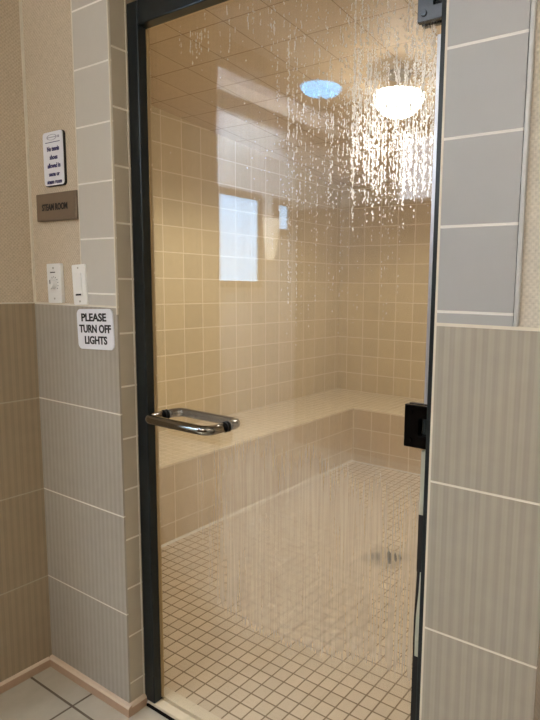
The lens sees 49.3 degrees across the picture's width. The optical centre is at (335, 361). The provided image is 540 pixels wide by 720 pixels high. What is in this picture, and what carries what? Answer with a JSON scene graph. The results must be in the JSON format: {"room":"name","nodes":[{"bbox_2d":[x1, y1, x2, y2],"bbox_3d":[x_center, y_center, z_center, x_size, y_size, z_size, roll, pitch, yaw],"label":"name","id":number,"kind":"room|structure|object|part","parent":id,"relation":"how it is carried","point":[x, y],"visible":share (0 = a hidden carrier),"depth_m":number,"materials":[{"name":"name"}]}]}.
{"room":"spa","nodes":[
{"label":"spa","id":0,"kind":"room"},
{"bbox_2d":[0,0,33,302],"bbox_3d":[-1.178,-0.146,1.615,0.100,2.450,0.648,6,9,33],"label":"wall","id":1,"kind":"structure","parent":0,"point":[16,282],"depth_m":1.76,"materials":[{"name":"paint"}]},
{"bbox_2d":[0,302,34,303],"bbox_3d":[-1.134,-0.156,1.584,0.006,0.003,0.647,6,9,33],"label":"trim","id":2,"kind":"structure","parent":1,"relation":"attached to","point":[4,302],"depth_m":1.80,"materials":[{"name":"tile"}]},
{"bbox_2d":[0,656,50,693],"bbox_3d":[-1.155,1.057,1.733,0.013,0.035,0.635,6,9,33],"label":"baseboard","id":3,"kind":"structure","parent":1,"relation":"attached to","point":[38,667],"depth_m":1.92,"materials":[{"name":"tile"}]},
{"bbox_2d":[0,303,51,681],"bbox_3d":[-1.145,0.445,1.662,0.004,1.208,0.648,6,9,33],"label":"wainscoting","id":4,"kind":"structure","parent":1,"relation":"attached to","point":[25,624],"depth_m":1.87,"materials":[{"name":"tile"}]},
{"bbox_2d":[0,667,167,719],"bbox_3d":[-1.006,1.292,0.461,4.070,0.100,2.756,6,9,33],"label":"floor","id":5,"kind":"structure","parent":0,"point":[49,694],"depth_m":1.82,"materials":[{"name":"tile"}]},
{"bbox_2d":[148,28,163,677],"bbox_3d":[-0.370,-0.209,1.623,3.141,2.600,0.006,6,9,33],"label":"wall","id":6,"kind":"structure","parent":0,"point":[148,28],"depth_m":1.76,"materials":[{"name":"beige tile"}]},
{"bbox_2d":[151,105,340,431],"bbox_3d":[-0.860,-0.497,3.789,0.100,2.600,3.086,6,9,33],"label":"wall","id":7,"kind":"structure","parent":0,"point":[227,344],"depth_m":3.98,"materials":[{"name":"beige tile"}]},
{"bbox_2d":[22,0,539,719],"bbox_3d":[-0.690,-0.306,1.745,2.658,2.750,0.128,6,9,33],"label":"wall","id":8,"kind":"structure","parent":0,"point":[47,33],"depth_m":1.69,"materials":[{"name":"paint"}]},
{"bbox_2d":[43,130,66,186],"bbox_3d":[-0.827,-0.598,1.720,0.104,0.155,0.009,6,9,33],"label":"wall sign","id":9,"kind":"object","parent":8,"relation":"attached to","point":[54,142],"visible":1,"depth_m":1.71,"materials":[{"name":"white plastic"}]},
{"bbox_2d":[47,263,64,302],"bbox_3d":[-0.855,-0.238,1.771,0.074,0.120,0.025,6,9,33],"label":"switch","id":10,"kind":"object","parent":8,"relation":"attached to","point":[55,274],"visible":1,"depth_m":1.76,"materials":[{"name":"white plastic"}]},
{"bbox_3d":[-0.857,-0.235,1.766,0.030,0.030,0.013,6,9,33],"label":"knob","id":11,"kind":"part","parent":10,"relation":"part of","materials":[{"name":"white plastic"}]},
{"bbox_2d":[36,190,78,221],"bbox_3d":[-0.826,-0.460,1.732,0.206,0.080,0.014,6,9,33],"label":"wall plaque","id":12,"kind":"object","parent":8,"relation":"attached to","point":[58,206],"visible":1,"depth_m":1.72,"materials":[{"name":"brown metal"}]},
{"bbox_2d":[72,264,88,304],"bbox_3d":[-0.746,-0.225,1.705,0.069,0.120,0.016,6,9,33],"label":"light switch","id":13,"kind":"object","parent":8,"relation":"attached to","point":[79,274],"visible":1,"depth_m":1.70,"materials":[{"name":"white plastic"}]},
{"bbox_2d":[19,0,144,693],"bbox_3d":[-0.768,-0.176,1.760,0.426,2.415,0.057,6,9,33],"label":"trim","id":14,"kind":"structure","parent":8,"relation":"attached to","point":[20,1],"depth_m":1.68,"materials":[{"name":"tile"}]},
{"bbox_2d":[35,303,130,702],"bbox_3d":[-0.790,0.445,1.820,0.420,1.238,0.006,6,9,33],"label":"wainscoting","id":15,"kind":"structure","parent":8,"relation":"attached to","point":[80,395],"depth_m":1.80,"materials":[{"name":"tile"}]},
{"bbox_2d":[49,654,131,717],"bbox_3d":[-0.800,1.043,1.886,0.433,0.035,0.013,6,9,33],"label":"baseboard","id":16,"kind":"structure","parent":8,"relation":"attached to","point":[79,678],"depth_m":1.87,"materials":[{"name":"tile"}]},
{"bbox_2d":[71,0,118,305],"bbox_3d":[-0.661,-0.761,1.591,0.158,1.208,0.006,6,9,33],"label":"trim","id":17,"kind":"structure","parent":8,"relation":"attached to","point":[89,17],"depth_m":1.61,"materials":[{"name":"grey tile"}]},
{"bbox_2d":[77,309,114,349],"bbox_3d":[-0.693,-0.093,1.685,0.173,0.122,0.004,6,9,33],"label":"wall sign","id":18,"kind":"object","parent":8,"relation":"attached to","point":[95,326],"visible":1,"depth_m":1.68,"materials":[{"name":"white plastic"}]},
{"bbox_2d":[109,0,147,701],"bbox_3d":[-0.583,0.045,1.698,0.008,2.070,0.100,6,9,33],"label":"trim","id":19,"kind":"structure","parent":8,"relation":"attached to","point":[117,16],"depth_m":1.66,"materials":[{"name":"tile"}]},
{"bbox_2d":[130,693,146,715],"bbox_3d":[-0.607,1.057,1.798,0.013,0.035,0.055,6,9,33],"label":"baseboard","id":20,"kind":"object","parent":8,"relation":"attached to","point":[140,702],"visible":1,"depth_m":1.79,"materials":[{"name":"tile"}]},
{"bbox_2d":[146,703,174,719],"bbox_3d":[-0.195,1.109,1.560,0.941,0.007,0.006,6,9,33],"label":"trim","id":21,"kind":"structure","parent":8,"relation":"attached to","point":[147,704],"depth_m":1.78,"materials":[{"name":"black metal"}]},
{"bbox_2d":[148,687,222,719],"bbox_3d":[-0.173,1.099,1.591,0.941,0.020,0.071,6,9,33],"label":"threshold","id":22,"kind":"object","parent":8,"relation":"attached to","point":[176,706],"depth_m":1.78,"materials":[{"name":"beige stone"}]},
{"bbox_2d":[127,0,446,719],"bbox_3d":[-0.166,0.085,1.456,0.953,2.033,0.055,6,9,33],"label":"door frame","id":23,"kind":"structure","parent":8,"relation":"attached to","point":[142,15],"depth_m":1.62,"materials":[{"name":"black metal"}]},
{"bbox_2d":[145,0,441,719],"bbox_3d":[-0.166,0.114,1.451,0.873,1.958,0.146,6,9,33],"label":"door","id":24,"kind":"structure","parent":8,"relation":"in","point":[429,11],"depth_m":1.28,"materials":[{"name":"clear glass"}]},
{"bbox_2d":[165,409,170,418],"bbox_3d":[-0.487,0.152,1.688,0.030,0.030,0.003,6,9,33],"label":"washer","id":25,"kind":"object","parent":24,"relation":"in","point":[167,411],"depth_m":1.68,"materials":[{"name":"black rubber"}]},
{"bbox_3d":[-0.413,0.167,1.582,0.267,0.026,0.076,6,9,33],"label":"pull handle","id":26,"kind":"part","parent":24,"relation":"part of","materials":[{"name":"silver metal"}]},
{"bbox_3d":[-0.370,0.160,1.646,0.267,0.026,0.060,6,9,33],"label":"pull handle","id":27,"kind":"part","parent":24,"relation":"part of","materials":[{"name":"silver metal"}]},
{"bbox_2d":[225,421,231,431],"bbox_3d":[-0.286,0.173,1.556,0.030,0.030,0.003,6,9,33],"label":"washer","id":28,"kind":"object","parent":24,"relation":"in","point":[228,423],"depth_m":1.55,"materials":[{"name":"black rubber"}]},
{"bbox_2d":[170,0,437,342],"bbox_3d":[-0.123,-0.447,1.373,0.775,0.818,0.002,6,9,33],"label":"water droplets","id":29,"kind":"object","parent":24,"relation":"attached to","point":[407,135],"visible":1,"depth_m":1.22},
{"bbox_2d":[419,0,539,719],"bbox_3d":[0.282,-0.048,1.041,0.225,2.450,0.007,6,9,33],"label":"trim","id":30,"kind":"structure","parent":8,"relation":"attached to","point":[436,324],"depth_m":1.09,"materials":[{"name":"tile"}]},
{"bbox_2d":[421,326,539,719],"bbox_3d":[0.307,0.136,1.107,0.224,2.070,0.106,6,9,33],"label":"wall tiles","id":31,"kind":"structure","parent":8,"relation":"attached to","point":[482,615],"depth_m":1.08,"materials":[{"name":"tile"}]},
{"bbox_2d":[437,0,530,326],"bbox_3d":[0.261,-0.667,0.983,0.147,1.208,0.006,6,9,33],"label":"wall tiles","id":32,"kind":"structure","parent":8,"relation":"attached to","point":[488,46],"depth_m":1.02,"materials":[{"name":"grey tile"}]},
{"bbox_2d":[513,0,536,326],"bbox_3d":[0.325,-0.660,0.939,0.008,1.208,0.009,6,9,33],"label":"trim","id":33,"kind":"structure","parent":8,"relation":"attached to","point":[533,2],"depth_m":0.98,"materials":[{"name":"grey tile"}]},
{"bbox_2d":[147,462,419,719],"bbox_3d":[0.492,0.974,3.112,3.341,0.100,3.192,6,9,33],"label":"floor","id":34,"kind":"structure","parent":0,"point":[273,610],"depth_m":2.40,"materials":[{"name":"tile"}]},
{"bbox_2d":[159,389,423,547],"bbox_3d":[0.470,0.725,3.040,3.139,0.412,3.084,6,9,33],"label":"tiled bench","id":35,"kind":"object","parent":34,"relation":"on","point":[275,449],"visible":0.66,"depth_m":3.69,"materials":[{"name":"tile"}]},
{"bbox_3d":[0.473,0.527,3.015,3.139,0.012,3.084,6,9,33],"label":"bench seat","id":36,"kind":"part","parent":35,"relation":"part of","materials":[{"name":"tile"}]},
{"bbox_2d":[361,546,409,569],"bbox_3d":[0.244,0.952,2.840,0.179,0.005,0.176,6,9,33],"label":"floor drain","id":37,"kind":"object","parent":34,"relation":"on","point":[385,557],"visible":1,"depth_m":2.83,"materials":[{"name":"metal"}]},
{"bbox_2d":[149,0,440,186],"bbox_3d":[0.533,-1.480,2.795,3.341,0.590,3.192,6,9,33],"label":"ceiling","id":38,"kind":"structure","parent":0,"point":[196,93],"depth_m":2.79,"materials":[{"name":"tile"}]},
{"bbox_2d":[374,69,423,120],"bbox_3d":[0.292,-1.219,2.684,0.234,0.212,0.234,6,9,33],"label":"ceiling light","id":39,"kind":"object","parent":38,"relation":"hanging from","point":[392,76],"visible":0.58,"depth_m":2.62,"materials":[{"name":"white glass"}]},
{"bbox_3d":[0.291,-1.177,2.690,0.234,0.103,0.234,6,9,33],"label":"lamp shade","id":40,"kind":"part","parent":39,"relation":"part of","materials":[{"name":"white glass"}]},
{"bbox_2d":[338,179,431,399],"bbox_3d":[1.372,-0.515,4.216,3.341,2.600,0.100,6,9,33],"label":"wall","id":41,"kind":"structure","parent":0,"point":[370,359],"depth_m":4.80,"materials":[{"name":"beige tile"}]}
]}

